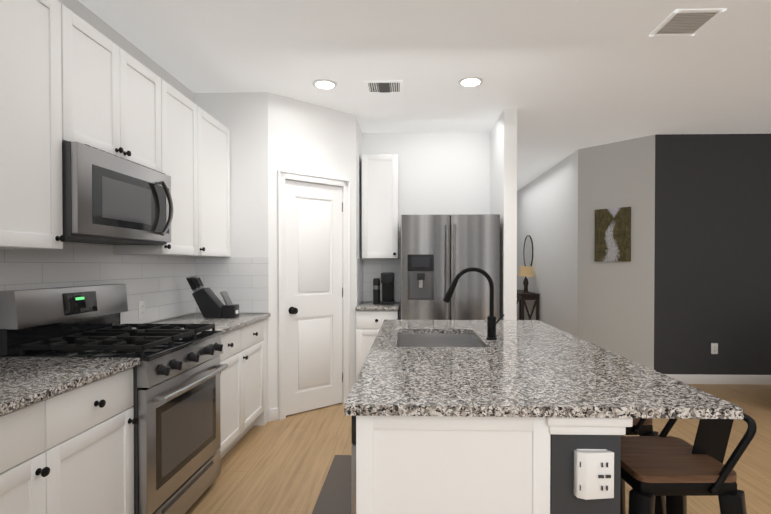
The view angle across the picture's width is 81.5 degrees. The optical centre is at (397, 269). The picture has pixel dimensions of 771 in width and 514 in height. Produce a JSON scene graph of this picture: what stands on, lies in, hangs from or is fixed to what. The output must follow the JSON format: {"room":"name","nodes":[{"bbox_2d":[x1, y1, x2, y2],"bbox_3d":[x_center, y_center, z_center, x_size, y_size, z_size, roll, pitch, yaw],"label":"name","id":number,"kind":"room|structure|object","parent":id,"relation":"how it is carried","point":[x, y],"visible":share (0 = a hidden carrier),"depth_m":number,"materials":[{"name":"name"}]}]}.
{"room":"kitchen","nodes":[
{"label":"kitchen","id":0,"kind":"room"},
{"bbox_2d":[57,0,770,421],"bbox_3d":[2.325,-0.093,2.899,8.558,2.740,13.120,0,1,2],"label":"wall","id":1,"kind":"structure","parent":0,"point":[685,288],"depth_m":4.90,"materials":[{"name":"white paint"}]},
{"bbox_2d":[0,0,79,248],"bbox_3d":[-1.597,-0.613,1.695,0.302,1.056,0.587,0,1,2],"label":"upper cabinet","id":2,"kind":"object","parent":1,"relation":"attached to","point":[66,74],"depth_m":1.79,"materials":[{"name":"white wood"}]},
{"bbox_2d":[0,242,195,323],"bbox_3d":[-1.730,0.113,2.316,0.008,0.516,2.854,0,1,2],"label":"tile backsplash","id":3,"kind":"structure","parent":1,"relation":"attached to","point":[160,286],"depth_m":2.70,"materials":[{"name":"white tile"}]},
{"bbox_2d":[138,301,144,318],"bbox_3d":[-1.703,0.266,2.984,0.008,0.118,0.072,0,1,2],"label":"outlet","id":4,"kind":"object","parent":3,"relation":"attached to","point":[141,309],"visible":1,"depth_m":2.97,"materials":[{"name":"white plastic"}]},
{"bbox_2d":[80,18,163,172],"bbox_3d":[-1.580,-0.856,2.309,0.302,0.584,0.766,0,1,2],"label":"upper cabinet","id":5,"kind":"object","parent":1,"relation":"attached to","point":[122,100],"depth_m":2.29,"materials":[{"name":"white wood"}]},
{"bbox_2d":[62,141,172,244],"bbox_3d":[-1.522,-0.351,2.313,0.416,0.416,0.758,0,1,2],"label":"microwave","id":6,"kind":"object","parent":5,"relation":"attached to","point":[109,198],"visible":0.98,"depth_m":2.16,"materials":[{"name":"grey metal"}]},
{"bbox_2d":[113,81,203,255],"bbox_3d":[-1.563,-0.626,2.925,0.302,1.056,0.578,0,1,2],"label":"upper cabinet","id":7,"kind":"object","parent":1,"relation":"attached to","point":[183,119],"depth_m":2.96,"materials":[{"name":"white wood"}]},
{"bbox_2d":[181,111,230,256],"bbox_3d":[-1.550,-0.631,3.412,0.302,1.056,0.633,0,1,2],"label":"upper cabinet","id":8,"kind":"object","parent":1,"relation":"attached to","point":[217,219],"depth_m":3.47,"materials":[{"name":"white wood"}]},
{"bbox_2d":[196,257,268,312],"bbox_3d":[-1.370,0.125,3.730,0.590,0.461,0.008,0,1,2],"label":"tile backsplash","id":9,"kind":"structure","parent":1,"relation":"attached to","point":[245,279],"depth_m":3.72,"materials":[{"name":"white tile"}]},
{"bbox_2d":[285,180,342,415],"bbox_3d":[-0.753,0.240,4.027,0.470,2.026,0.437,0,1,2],"label":"pantry door","id":10,"kind":"structure","parent":1,"relation":"in","point":[313,262],"depth_m":4.02,"materials":[{"name":"white wood"}]},
{"bbox_2d":[277,170,350,419],"bbox_3d":[-0.764,0.211,4.044,0.724,2.107,0.136,-1,1,-40],"label":"door frame","id":11,"kind":"structure","parent":1,"relation":"attached to","point":[283,176],"depth_m":3.94,"materials":[{"name":"white wood"}]},
{"bbox_2d":[356,258,363,305],"bbox_3d":[-0.387,0.116,4.597,0.008,0.461,0.560,0,1,2],"label":"tile backsplash","id":12,"kind":"structure","parent":1,"relation":"attached to","point":[359,262],"depth_m":4.52,"materials":[{"name":"white tile"}]},
{"bbox_2d":[362,154,398,258],"bbox_3d":[-0.178,-0.645,4.681,0.370,1.055,0.360,0,1,2],"label":"upper cabinet","id":13,"kind":"object","parent":1,"relation":"attached to","point":[380,206],"visible":1,"depth_m":4.54,"materials":[{"name":"white wood"}]},
{"bbox_2d":[364,259,400,301],"bbox_3d":[-0.168,0.113,4.867,0.410,0.461,0.008,0,1,2],"label":"tile backsplash","id":14,"kind":"structure","parent":1,"relation":"attached to","point":[373,268],"depth_m":4.86,"materials":[{"name":"white tile"}]},
{"bbox_2d":[269,374,770,421],"bbox_3d":[2.692,1.225,2.843,7.580,0.105,13.000,0,1,2],"label":"baseboard","id":15,"kind":"structure","parent":1,"relation":"attached to","point":[689,379],"depth_m":4.90,"materials":[{"name":"white"}]},
{"bbox_2d":[523,235,532,265],"bbox_3d":[2.285,-0.306,7.840,0.018,0.600,0.600,0,1,2],"label":"round mirror","id":16,"kind":"object","parent":1,"relation":"attached to","point":[528,252],"visible":0.79,"depth_m":7.81,"materials":[{"name":"black mirror"}]},
{"bbox_2d":[594,207,630,261],"bbox_3d":[2.510,-0.408,5.234,0.028,0.620,0.400,-1,1,-43],"label":"picture","id":17,"kind":"object","parent":1,"relation":"attached to","point":[612,234],"visible":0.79,"depth_m":5.21},
{"bbox_2d":[711,343,717,353],"bbox_3d":[3.479,0.865,4.914,0.072,0.118,0.008,0,1,2],"label":"outlet","id":18,"kind":"object","parent":1,"relation":"attached to","point":[714,348],"visible":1,"depth_m":4.91,"materials":[{"name":"white plastic"}]},
{"bbox_2d":[78,0,770,190],"bbox_3d":[2.294,-1.493,2.885,8.620,0.060,13.120,0,1,2],"label":"ceiling","id":19,"kind":"structure","parent":0,"point":[565,78],"depth_m":3.13,"materials":[{"name":"white paint"}]},
{"bbox_2d":[312,79,336,88],"bbox_3d":[-0.575,-1.465,3.541,0.196,0.009,0.196,0,1,2],"label":"recessed light","id":20,"kind":"object","parent":19,"relation":"in","point":[324,84],"visible":1,"depth_m":3.53,"materials":[{"name":"white plastic"}]},
{"bbox_2d":[364,81,402,93],"bbox_3d":[-0.107,-1.467,3.602,0.300,0.006,0.250,0,1,2],"label":"ceiling vent","id":21,"kind":"object","parent":19,"relation":"in","point":[384,87],"visible":1,"depth_m":3.60,"materials":[{"name":"white metal"}]},
{"bbox_2d":[458,76,483,86],"bbox_3d":[0.570,-1.465,3.490,0.196,0.009,0.196,0,1,2],"label":"recessed light","id":22,"kind":"object","parent":19,"relation":"in","point":[470,81],"visible":1,"depth_m":3.47,"materials":[{"name":"white"}]},
{"bbox_2d":[649,9,726,36],"bbox_3d":[1.702,-1.457,2.647,0.280,0.006,0.290,0,1,2],"label":"ceiling vent","id":23,"kind":"object","parent":19,"relation":"in","point":[685,22],"visible":1,"depth_m":2.63,"materials":[{"name":"white metal"}]},
{"bbox_2d":[185,384,770,513],"bbox_3d":[2.294,1.306,2.915,8.620,0.060,13.120,0,1,2],"label":"floor","id":24,"kind":"structure","parent":0,"point":[281,466],"depth_m":3.01,"materials":[{"name":"brown wood"}]},
{"bbox_2d":[0,393,67,513],"bbox_3d":[-1.457,0.854,1.273,0.608,0.880,0.520,0,1,2],"label":"base cabinet","id":25,"kind":"object","parent":24,"relation":"on","point":[67,424],"depth_m":1.42,"materials":[{"name":"white wood"}]},
{"bbox_2d":[68,365,137,513],"bbox_3d":[-1.446,0.850,1.675,0.608,0.880,0.525,0,1,2],"label":"base cabinet","id":26,"kind":"object","parent":24,"relation":"on","point":[101,420],"depth_m":1.73,"materials":[{"name":"white wood"}]},
{"bbox_2d":[0,357,139,416],"bbox_3d":[-1.438,0.397,1.410,0.638,0.030,1.045,0,1,2],"label":"countertop","id":27,"kind":"structure","parent":26,"relation":"on","point":[24,381],"depth_m":1.63,"materials":[{"name":"grey stone"}]},
{"bbox_2d":[0,284,227,513],"bbox_3d":[-1.360,0.685,2.320,0.724,1.195,0.762,0,1,2],"label":"gas range","id":28,"kind":"object","parent":24,"relation":"on","point":[176,406],"visible":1,"depth_m":2.17,"materials":[{"name":"grey metal"}]},
{"bbox_2d":[219,325,247,458],"bbox_3d":[-1.410,0.836,2.970,0.608,0.880,0.523,0,1,2],"label":"base cabinet","id":29,"kind":"object","parent":24,"relation":"on","point":[234,379],"depth_m":3.05,"materials":[{"name":"white wood"}]},
{"bbox_2d":[132,313,270,336],"bbox_3d":[-1.388,0.378,3.216,0.638,0.030,1.024,0,1,2],"label":"countertop","id":30,"kind":"structure","parent":29,"relation":"on","point":[226,325],"depth_m":3.21,"materials":[{"name":"grey stone"}]},
{"bbox_2d":[186,276,238,317],"bbox_3d":[-1.404,0.204,3.400,0.372,0.313,0.109,0,1,2],"label":"knife block","id":31,"kind":"object","parent":30,"relation":"on","point":[210,304],"visible":1,"depth_m":3.35,"materials":[{"name":"black plastic"}]},
{"bbox_2d":[248,317,267,430],"bbox_3d":[-1.399,0.832,3.382,0.608,0.880,0.540,0,1,2],"label":"base cabinet","id":32,"kind":"object","parent":24,"relation":"on","point":[257,334],"depth_m":3.53,"materials":[{"name":"white wood"}]},
{"bbox_2d":[312,455,351,513],"bbox_3d":[-0.274,1.272,2.495,0.340,0.016,1.100,0,1,2],"label":"anti-fatigue mat","id":33,"kind":"object","parent":24,"relation":"on","point":[335,496],"visible":0.48,"depth_m":2.56,"materials":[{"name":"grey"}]},
{"bbox_2d":[355,302,399,378],"bbox_3d":[-0.187,0.804,4.549,0.406,0.910,0.655,0,1,2],"label":"base cabinet","id":34,"kind":"object","parent":24,"relation":"on","point":[371,317],"visible":0.44,"depth_m":4.25,"materials":[{"name":"white wood"}]},
{"bbox_2d":[373,272,394,304],"bbox_3d":[-0.141,0.188,4.595,0.220,0.320,0.252,0,1,2],"label":"coffee maker","id":35,"kind":"object","parent":34,"relation":"on","point":[387,280],"visible":1,"depth_m":4.54,"materials":[{"name":"black plastic"}]},
{"bbox_2d":[401,214,499,319],"bbox_3d":[0.495,0.373,4.444,0.915,1.775,0.762,0,1,2],"label":"refrigerator","id":36,"kind":"object","parent":24,"relation":"on","point":[439,253],"visible":0.65,"depth_m":4.12,"materials":[{"name":"grey metal"}]},
{"bbox_2d":[344,330,639,513],"bbox_3d":[0.266,0.843,2.248,0.826,0.880,1.985,0,1,2],"label":"kitchen island","id":37,"kind":"object","parent":24,"relation":"on","point":[491,414],"depth_m":1.30,"materials":[{"name":"white wood"}]},
{"bbox_2d":[344,347,395,410],"bbox_3d":[-0.079,0.394,1.725,0.120,0.030,0.910,0,1,2],"label":"island countertop","id":38,"kind":"structure","parent":37,"relation":"on","point":[369,392],"depth_m":1.50,"materials":[{"name":"grey stone"}]},
{"bbox_2d":[372,320,547,410],"bbox_3d":[0.284,0.417,2.256,0.818,0.088,1.990,0,1,2],"label":"island countertop","id":39,"kind":"structure","parent":37,"relation":"on","point":[423,378],"depth_m":1.57,"materials":[{"name":"grey stone"}]},
{"bbox_2d":[443,267,503,338],"bbox_3d":[0.402,0.179,2.390,0.320,0.386,0.088,0,1,2],"label":"faucet","id":40,"kind":"object","parent":39,"relation":"on","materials":[{"name":"black metal"}]},
{"bbox_2d":[464,320,743,418],"bbox_3d":[0.716,0.388,2.243,0.542,0.030,1.990,0,1,2],"label":"island countertop","id":41,"kind":"structure","parent":37,"relation":"on","point":[569,372],"depth_m":1.56,"materials":[{"name":"grey stone"}]},
{"bbox_2d":[517,290,539,319],"bbox_3d":[2.134,0.800,7.736,0.295,0.850,1.180,0,1,2],"label":"console table","id":42,"kind":"object","parent":24,"relation":"on","point":[522,297],"visible":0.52,"depth_m":7.17,"materials":[{"name":"brown wood"}]},
{"bbox_2d":[518,266,533,292],"bbox_3d":[2.139,0.158,7.469,0.250,0.439,0.250,0,1,2],"label":"table lamp","id":43,"kind":"object","parent":42,"relation":"on","point":[525,271],"visible":1,"depth_m":7.40,"materials":[{"name":"beige fabric"}]},
{"bbox_2d":[620,418,665,513],"bbox_3d":[0.927,0.869,2.018,0.483,0.838,0.455,0,1,2],"label":"stool","id":44,"kind":"object","parent":24,"relation":"on","point":[642,427],"visible":0.15,"depth_m":1.86,"materials":[{"name":"black metal"}]},
{"bbox_2d":[621,413,756,513],"bbox_3d":[0.911,0.875,1.528,0.480,0.838,0.449,0,1,2],"label":"stool","id":45,"kind":"object","parent":24,"relation":"on","point":[676,471],"visible":0.71,"depth_m":1.42,"materials":[{"name":"brown wood"}]}
]}

